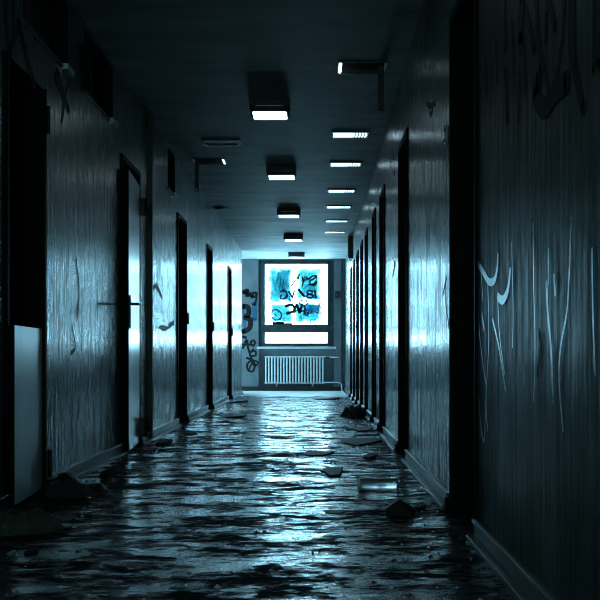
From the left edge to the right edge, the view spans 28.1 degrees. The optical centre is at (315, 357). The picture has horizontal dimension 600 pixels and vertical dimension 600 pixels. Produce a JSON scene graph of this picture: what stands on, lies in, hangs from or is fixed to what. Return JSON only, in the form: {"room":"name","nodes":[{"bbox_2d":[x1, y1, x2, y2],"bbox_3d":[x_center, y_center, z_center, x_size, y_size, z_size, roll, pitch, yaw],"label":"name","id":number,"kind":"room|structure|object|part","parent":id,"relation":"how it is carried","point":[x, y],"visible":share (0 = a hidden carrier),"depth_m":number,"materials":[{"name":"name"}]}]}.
{"room":"abandoned building corridor","nodes":[
{"label":"abandoned building corridor","id":0,"kind":"room"},
{"bbox_2d":[0,0,241,495],"bbox_3d":[-1.412,-0.640,9.350,0.172,2.600,24.700,0,0,0],"label":"wall","id":1,"kind":"structure","parent":0,"point":[84,151],"depth_m":7.42,"materials":[{"name":"paint"}]},
{"bbox_2d":[3,49,51,507],"bbox_3d":[-1.392,-0.325,5.505,0.208,1.970,0.810,0,0,0],"label":"door","id":2,"kind":"structure","parent":1,"relation":"in","point":[27,460],"depth_m":5.85,"materials":[{"name":"white paint"}]},
{"bbox_2d":[22,0,73,76],"bbox_3d":[-1.371,-1.706,5.952,0.150,0.388,1.024,0,0,0],"label":"window","id":3,"kind":"structure","parent":1,"relation":"in","point":[50,19],"depth_m":6.42,"materials":[{"name":"black glass"}]},
{"bbox_3d":[-1.436,-1.705,5.950,0.020,0.330,1.000,0,0,0],"label":"pane","id":4,"kind":"part","parent":3,"relation":"part of","materials":[{"name":"black glass"}]},
{"bbox_2d":[84,43,117,127],"bbox_3d":[-1.370,-1.706,7.392,0.152,0.388,1.004,0,0,0],"label":"window","id":5,"kind":"structure","parent":1,"relation":"in","point":[98,82],"depth_m":7.83,"materials":[{"name":"black glass"}]},
{"bbox_3d":[-1.436,-1.705,7.390,0.020,0.330,0.980,0,0,0],"label":"pane","id":6,"kind":"part","parent":5,"relation":"part of","materials":[{"name":"black glass"}]},
{"bbox_2d":[0,390,243,515],"bbox_3d":[-1.306,0.623,9.350,0.045,0.075,24.700,0,0,0],"label":"baseboard","id":7,"kind":"structure","parent":1,"relation":"attached to","point":[86,466],"depth_m":7.64,"materials":[{"name":"paint"}]},
{"bbox_2d":[121,153,146,451],"bbox_3d":[-1.355,-0.368,8.632,0.281,2.056,0.887,0,0,0],"label":"door","id":8,"kind":"structure","parent":1,"relation":"in","point":[133,426],"depth_m":8.40,"materials":[{"name":"black wood"}]},
{"bbox_3d":[-1.305,-0.315,8.329,0.181,0.230,0.126,0,0,0],"label":"handle","id":9,"kind":"part","parent":8,"relation":"part of","materials":[{"name":"black metal"}]},
{"bbox_2d":[148,113,152,437],"bbox_3d":[-1.310,-0.640,9.556,0.035,2.600,0.050,0,0,0],"label":"trim","id":10,"kind":"structure","parent":1,"relation":"attached to","point":[150,115],"depth_m":9.53,"materials":[{"name":"black wood"}]},
{"bbox_2d":[168,157,178,197],"bbox_3d":[-1.371,-1.706,11.087,0.150,0.388,0.594,0,0,0],"label":"window","id":11,"kind":"structure","parent":1,"relation":"in","point":[171,160],"depth_m":11.36,"materials":[{"name":"black glass"}]},
{"bbox_2d":[177,212,188,421],"bbox_3d":[-1.396,-0.368,11.944,0.200,2.056,0.852,0,0,0],"label":"door","id":12,"kind":"structure","parent":1,"relation":"in","point":[182,315],"depth_m":12.30,"materials":[{"name":"black wood"}]},
{"bbox_2d":[207,244,213,409],"bbox_3d":[-1.396,-0.368,15.074,0.200,2.056,0.772,0,0,0],"label":"door","id":13,"kind":"structure","parent":1,"relation":"in","point":[210,324],"depth_m":15.39,"materials":[{"name":"black wood"}]},
{"bbox_2d":[228,266,232,398],"bbox_3d":[-1.396,-0.368,18.579,0.200,2.056,0.782,0,0,0],"label":"door","id":14,"kind":"structure","parent":1,"relation":"in","point":[230,329],"depth_m":18.90,"materials":[{"name":"black wood"}]},
{"bbox_2d":[71,0,423,258],"bbox_3d":[-1.350,-2.004,10.450,4.900,0.192,27.300,0,0,0],"label":"ceiling","id":15,"kind":"structure","parent":0,"point":[197,66],"depth_m":8.65,"materials":[{"name":"paint"}]},
{"bbox_2d":[192,159,226,191],"bbox_3d":[-1.043,-1.845,11.856,0.314,0.439,0.312,0,0,0],"label":"light","id":16,"kind":"object","parent":15,"relation":"hanging from","point":[197,162],"visible":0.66,"depth_m":11.89,"materials":[{"name":"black metal"}]},
{"bbox_2d":[201,139,241,145],"bbox_3d":[-0.840,-1.933,10.800,0.340,0.014,0.300,0,0,0],"label":"ceiling vent","id":17,"kind":"object","parent":15,"relation":"in","point":[207,142],"visible":1,"depth_m":10.80,"materials":[{"name":"grey metal"}]},
{"bbox_2d":[249,99,289,119],"bbox_3d":[-0.348,-1.895,9.180,0.306,0.090,0.360,0,0,0],"label":"ceiling lamp","id":18,"kind":"object","parent":15,"relation":"attached to","point":[260,109],"visible":1,"depth_m":9.01,"materials":[{"name":"white plastic"}]},
{"bbox_2d":[266,166,296,179],"bbox_3d":[-0.348,-1.895,12.340,0.306,0.090,0.360,0,0,0],"label":"ceiling lamp","id":19,"kind":"object","parent":15,"relation":"attached to","point":[273,172],"visible":1,"depth_m":12.16,"materials":[{"name":"white plastic"}]},
{"bbox_2d":[277,208,299,217],"bbox_3d":[-0.348,-1.895,15.740,0.306,0.090,0.360,0,0,0],"label":"ceiling lamp","id":20,"kind":"object","parent":15,"relation":"attached to","point":[281,212],"visible":1,"depth_m":15.57,"materials":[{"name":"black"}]},
{"bbox_2d":[283,234,302,241],"bbox_3d":[-0.348,-1.895,18.990,0.306,0.090,0.360,0,0,0],"label":"ceiling lamp","id":21,"kind":"object","parent":15,"relation":"attached to","point":[287,237],"visible":1,"depth_m":18.82,"materials":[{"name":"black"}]},
{"bbox_2d":[288,252,304,257],"bbox_3d":[-0.348,-1.895,22.240,0.306,0.090,0.360,0,0,0],"label":"ceiling lamp","id":22,"kind":"object","parent":15,"relation":"attached to","point":[290,254],"visible":1,"depth_m":22.06,"materials":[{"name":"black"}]},
{"bbox_2d":[324,231,345,233],"bbox_3d":[0.307,-1.934,18.545,0.330,0.012,0.290,0,0,0],"label":"recessed light","id":23,"kind":"object","parent":15,"relation":"in","point":[325,232],"visible":1,"depth_m":18.58,"materials":[{"name":"white plastic"}]},
{"bbox_2d":[325,220,348,222],"bbox_3d":[0.307,-1.934,17.045,0.330,0.012,0.290,0,0,0],"label":"recessed light","id":24,"kind":"object","parent":15,"relation":"in","point":[326,221],"visible":1,"depth_m":17.08,"materials":[{"name":"white plastic"}]},
{"bbox_2d":[326,205,351,208],"bbox_3d":[0.307,-1.934,15.445,0.330,0.012,0.290,0,0,0],"label":"recessed light","id":25,"kind":"object","parent":15,"relation":"in","point":[327,206],"visible":1,"depth_m":15.40,"materials":[{"name":"white plastic"}]},
{"bbox_2d":[327,206,350,208],"bbox_3d":[0.309,-1.935,15.445,0.304,0.011,0.254,0,0,0],"label":"diffuser","id":26,"kind":"object","parent":25,"relation":"attached to","point":[328,207],"depth_m":15.49,"materials":[{"name":"white plastic"}]},
{"bbox_2d":[327,189,355,192],"bbox_3d":[0.307,-1.934,13.945,0.330,0.012,0.290,0,0,0],"label":"recessed light","id":27,"kind":"object","parent":15,"relation":"in","point":[328,190],"visible":1,"depth_m":13.92,"materials":[{"name":"white plastic"}]},
{"bbox_2d":[329,190,354,192],"bbox_3d":[0.309,-1.935,13.945,0.304,0.011,0.254,0,0,0],"label":"diffuser","id":28,"kind":"object","parent":27,"relation":"attached to","point":[330,191],"depth_m":13.99,"materials":[{"name":"white plastic"}]},
{"bbox_2d":[329,162,362,166],"bbox_3d":[0.307,-1.934,12.025,0.330,0.012,0.290,0,0,0],"label":"recessed light","id":29,"kind":"object","parent":15,"relation":"in","point":[331,164],"visible":1,"depth_m":12.04,"materials":[{"name":"white plastic"}]},
{"bbox_2d":[331,131,369,138],"bbox_3d":[0.307,-1.934,10.425,0.330,0.012,0.290,0,0,0],"label":"recessed light","id":30,"kind":"object","parent":15,"relation":"in","point":[335,134],"visible":1,"depth_m":10.42,"materials":[{"name":"white plastic"}]},
{"bbox_2d":[333,133,367,137],"bbox_3d":[0.309,-1.935,10.425,0.304,0.011,0.254,0,0,0],"label":"diffuser","id":31,"kind":"object","parent":30,"relation":"attached to","point":[335,135],"depth_m":10.47,"materials":[{"name":"white plastic"}]},
{"bbox_2d":[337,62,387,110],"bbox_3d":[0.312,-1.850,8.026,0.325,0.429,0.312,0,0,0],"label":"light","id":32,"kind":"object","parent":15,"relation":"hanging from","point":[379,68],"visible":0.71,"depth_m":8.16,"materials":[{"name":"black metal"}]},
{"bbox_2d":[0,391,515,599],"bbox_3d":[-1.350,0.718,10.450,4.900,0.124,27.300,0,0,0],"label":"floor","id":33,"kind":"structure","parent":0,"point":[152,526],"depth_m":4.66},
{"bbox_2d":[7,550,15,555],"bbox_3d":[-1.019,0.654,4.018,0.022,0.009,0.101,0,0,0],"label":"chip","id":34,"kind":"object","parent":33,"relation":"on","point":[12,552],"visible":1,"depth_m":4.01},
{"bbox_2d":[0,507,64,536],"bbox_3d":[-1.125,0.621,4.641,0.301,0.077,0.407,0,0,-20],"label":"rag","id":35,"kind":"object","parent":33,"relation":"on","point":[33,522],"visible":1,"depth_m":4.53,"materials":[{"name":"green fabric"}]},
{"bbox_2d":[43,472,107,498],"bbox_3d":[-1.137,0.603,5.799,0.319,0.114,0.457,0,0,0],"label":"rubble","id":36,"kind":"object","parent":33,"relation":"on","point":[70,485],"visible":1,"depth_m":5.66,"materials":[{"name":"grey concrete"}]},
{"bbox_2d":[99,464,117,479],"bbox_3d":[-1.157,0.635,6.738,0.038,0.048,0.590,0,0,0],"label":"rubble piece","id":37,"kind":"object","parent":33,"relation":"on","point":[108,472],"visible":1,"depth_m":6.63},
{"bbox_2d":[154,439,172,445],"bbox_3d":[-1.159,0.645,9.179,0.103,0.027,0.508,0,0,0],"label":"rubble piece","id":38,"kind":"object","parent":33,"relation":"on","point":[164,442],"visible":1,"depth_m":9.03,"materials":[{"name":"grey concrete"}]},
{"bbox_2d":[184,431,196,435],"bbox_3d":[-1.082,0.652,10.348,0.120,0.014,0.432,0,0,0],"label":"scrap","id":39,"kind":"object","parent":33,"relation":"on","point":[191,433],"visible":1,"depth_m":10.27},
{"bbox_2d":[221,413,246,417],"bbox_3d":[-0.917,0.650,13.511,0.284,0.018,0.943,0,0,0],"label":"scrap","id":40,"kind":"object","parent":33,"relation":"on","point":[233,415],"visible":1,"depth_m":13.32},
{"bbox_2d":[230,399,247,402],"bbox_3d":[-1.121,0.644,17.798,0.223,0.029,0.776,0,0,7],"label":"scrap","id":41,"kind":"object","parent":33,"relation":"on","point":[243,400],"visible":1,"depth_m":17.55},
{"bbox_2d":[21,395,504,599],"bbox_3d":[-0.363,0.651,12.095,1.825,0.018,18.006,0,0,0],"label":"plaster grit","id":42,"kind":"object","parent":33,"relation":"on","point":[217,586],"visible":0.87,"depth_m":4.97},
{"bbox_2d":[305,450,334,455],"bbox_3d":[0.030,0.653,8.236,0.206,0.012,0.458,0,0,0],"label":"scrap","id":43,"kind":"object","parent":33,"relation":"on","point":[310,452],"visible":1,"depth_m":8.19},
{"bbox_2d":[313,397,339,399],"bbox_3d":[0.175,0.645,18.936,0.417,0.027,0.475,0,0,0],"label":"scrap","id":44,"kind":"object","parent":33,"relation":"on","point":[327,398],"visible":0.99,"depth_m":18.80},
{"bbox_2d":[320,467,342,476],"bbox_3d":[0.097,0.653,6.873,0.136,0.013,0.497,0,0,0],"label":"scrap","id":45,"kind":"object","parent":33,"relation":"on","point":[331,471],"visible":1,"depth_m":6.86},
{"bbox_2d":[325,509,346,512],"bbox_3d":[0.087,0.656,5.120,0.095,0.006,0.091,0,0,0],"label":"paper scrap","id":46,"kind":"object","parent":33,"relation":"on","point":[339,510],"visible":1,"depth_m":5.11,"materials":[{"name":"paper"}]},
{"bbox_2d":[341,405,366,418],"bbox_3d":[0.438,0.593,13.406,0.310,0.133,1.150,0,0,0],"label":"rubble heap","id":47,"kind":"object","parent":33,"relation":"on","point":[351,412],"visible":0.98,"depth_m":13.11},
{"bbox_2d":[339,437,381,445],"bbox_3d":[0.361,0.653,9.344,0.333,0.012,0.849,0,0,0],"label":"scrap","id":48,"kind":"object","parent":33,"relation":"on","point":[354,441],"visible":1,"depth_m":9.32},
{"bbox_2d":[352,427,371,431],"bbox_3d":[0.430,0.652,10.936,0.182,0.014,0.565,0,0,0],"label":"scrap","id":49,"kind":"object","parent":33,"relation":"on","point":[359,429],"visible":0.98,"depth_m":10.92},
{"bbox_2d":[363,453,376,458],"bbox_3d":[0.359,0.650,7.898,0.097,0.019,0.291,0,0,0],"label":"rubble piece","id":50,"kind":"object","parent":33,"relation":"on","point":[373,455],"visible":1,"depth_m":7.86,"materials":[{"name":"grey concrete"}]},
{"bbox_2d":[358,478,398,490],"bbox_3d":[0.313,0.630,5.957,0.203,0.062,0.071,0,0,0],"label":"canister","id":51,"kind":"object","parent":33,"relation":"on","point":[388,484],"visible":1,"depth_m":5.93,"materials":[{"name":"silver metal"}]},
{"bbox_2d":[386,498,415,516],"bbox_3d":[0.357,0.628,5.047,0.124,0.065,0.122,0,0,10],"label":"block","id":52,"kind":"object","parent":33,"relation":"on","point":[398,507],"visible":1,"depth_m":5.01,"materials":[{"name":"grey concrete"}]},
{"bbox_2d":[414,502,424,509],"bbox_3d":[0.457,0.650,5.268,0.053,0.018,0.172,0,0,0],"label":"rubble piece","id":53,"kind":"object","parent":33,"relation":"on","point":[420,506],"visible":0.97,"depth_m":5.22,"materials":[{"name":"grey concrete"}]},
{"bbox_2d":[423,500,431,505],"bbox_3d":[0.505,0.654,5.393,0.037,0.010,0.150,0,0,0],"label":"chip","id":54,"kind":"object","parent":33,"relation":"on","point":[428,503],"visible":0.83,"depth_m":5.37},
{"bbox_2d":[242,259,344,386],"bbox_3d":[-1.119,-0.590,23.699,3.762,2.700,0.203,0,0,0],"label":"wall","id":55,"kind":"structure","parent":0,"point":[253,359],"depth_m":23.60,"materials":[{"name":"paint"}]},
{"bbox_2d":[242,386,343,390],"bbox_3d":[-1.219,0.615,23.587,3.562,0.090,0.025,0,0,0],"label":"baseboard","id":56,"kind":"structure","parent":55,"relation":"attached to","point":[244,388],"depth_m":23.57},
{"bbox_2d":[257,260,335,348],"bbox_3d":[-0.368,-1.045,23.600,1.554,1.750,0.200,0,0,0],"label":"window","id":57,"kind":"structure","parent":55,"relation":"in","point":[309,288],"depth_m":23.63,"materials":[{"name":"glass"}]},
{"bbox_3d":[-0.368,-0.191,23.575,1.554,0.042,0.150,0,0,0],"label":"sill","id":58,"kind":"part","parent":57,"relation":"part of","materials":[{"name":"ceramic"}]},
{"bbox_2d":[265,356,342,390],"bbox_3d":[-0.227,0.315,23.649,1.537,0.691,0.182,0,0,0],"label":"radiator","id":59,"kind":"object","parent":55,"relation":"attached to","point":[266,357],"visible":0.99,"depth_m":23.59,"materials":[{"name":"metal"}]},
{"bbox_2d":[335,291,339,297],"bbox_3d":[0.434,-1.234,23.578,0.088,0.148,0.043,0,0,0],"label":"switch box","id":60,"kind":"object","parent":55,"relation":"attached to","point":[337,293],"visible":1,"depth_m":23.57,"materials":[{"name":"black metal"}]},
{"bbox_2d":[341,259,342,390],"bbox_3d":[0.527,-0.640,23.585,0.039,2.600,0.030,0,0,0],"label":"trim","id":61,"kind":"structure","parent":55,"relation":"attached to","point":[341,259],"depth_m":23.57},
{"bbox_2d":[345,0,599,599],"bbox_3d":[0.675,-0.640,10.300,0.173,2.600,26.600,0,0,0],"label":"wall","id":62,"kind":"structure","parent":0,"point":[539,60],"depth_m":3.54,"materials":[{"name":"paint"}]},
{"bbox_2d":[349,266,351,396],"bbox_3d":[0.658,-0.403,19.600,0.197,2.126,0.624,0,0,0],"label":"door","id":63,"kind":"structure","parent":62,"relation":"in","point":[351,266],"depth_m":19.70,"materials":[{"name":"black wood"}]},
{"bbox_2d":[348,235,352,259],"bbox_3d":[0.554,-1.740,19.053,0.074,0.360,0.350,0,0,0],"label":"sign box","id":64,"kind":"object","parent":62,"relation":"attached to","point":[350,237],"visible":0.96,"depth_m":18.88,"materials":[{"name":"black metal"}]},
{"bbox_2d":[352,258,354,400],"bbox_3d":[0.658,-0.403,18.075,0.197,2.126,0.674,0,0,0],"label":"door","id":65,"kind":"structure","parent":62,"relation":"in","point":[354,258],"depth_m":18.26,"materials":[{"name":"black wood"}]},
{"bbox_2d":[355,250,358,403],"bbox_3d":[0.658,-0.403,16.650,0.197,2.126,0.724,0,0,0],"label":"door","id":66,"kind":"structure","parent":62,"relation":"in","point":[357,253],"depth_m":16.97,"materials":[{"name":"black wood"}]},
{"bbox_2d":[358,239,362,405],"bbox_3d":[0.658,-0.403,15.200,0.197,2.126,0.624,0,0,0],"label":"door","id":67,"kind":"structure","parent":62,"relation":"in","point":[361,243],"depth_m":15.47,"materials":[{"name":"black wood"}]},
{"bbox_2d":[364,227,367,412],"bbox_3d":[0.658,-0.403,13.800,0.197,2.126,0.624,0,0,0],"label":"door","id":68,"kind":"structure","parent":62,"relation":"in","point":[366,230],"depth_m":14.07,"materials":[{"name":"black wood"}]},
{"bbox_2d":[370,207,375,421],"bbox_3d":[0.658,-0.403,12.020,0.197,2.126,0.624,0,0,0],"label":"door","id":69,"kind":"structure","parent":62,"relation":"in","point":[374,210],"depth_m":12.11,"materials":[{"name":"black wood"}]},
{"bbox_2d":[377,184,384,430],"bbox_3d":[0.658,-0.403,10.510,0.197,2.126,0.744,0,0,0],"label":"door","id":70,"kind":"structure","parent":62,"relation":"in","point":[381,424],"depth_m":10.84,"materials":[{"name":"black wood"}]},
{"bbox_2d":[395,127,407,451],"bbox_3d":[0.658,-0.403,8.025,0.197,2.126,0.774,0,0,0],"label":"door","id":71,"kind":"structure","parent":62,"relation":"in","point":[402,444],"depth_m":8.37,"materials":[{"name":"black wood"}]},
{"bbox_2d":[443,125,447,144],"bbox_3d":[0.583,-0.995,5.370,0.017,0.080,0.070,0,0,0],"label":"wall plate","id":72,"kind":"object","parent":62,"relation":"attached to","point":[445,129],"visible":1,"depth_m":5.34,"materials":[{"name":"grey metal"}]},
{"bbox_2d":[343,387,558,599],"bbox_3d":[0.569,0.623,10.300,0.045,0.075,26.600,0,0,0],"label":"baseboard","id":73,"kind":"structure","parent":62,"relation":"attached to","point":[516,577],"depth_m":3.93,"materials":[{"name":"paint"}]},
{"bbox_2d":[444,0,477,533],"bbox_3d":[0.658,-0.403,4.775,0.197,2.126,0.854,0,0,0],"label":"door","id":74,"kind":"structure","parent":62,"relation":"in","point":[463,20],"depth_m":5.16,"materials":[{"name":"black wood"}]}
]}

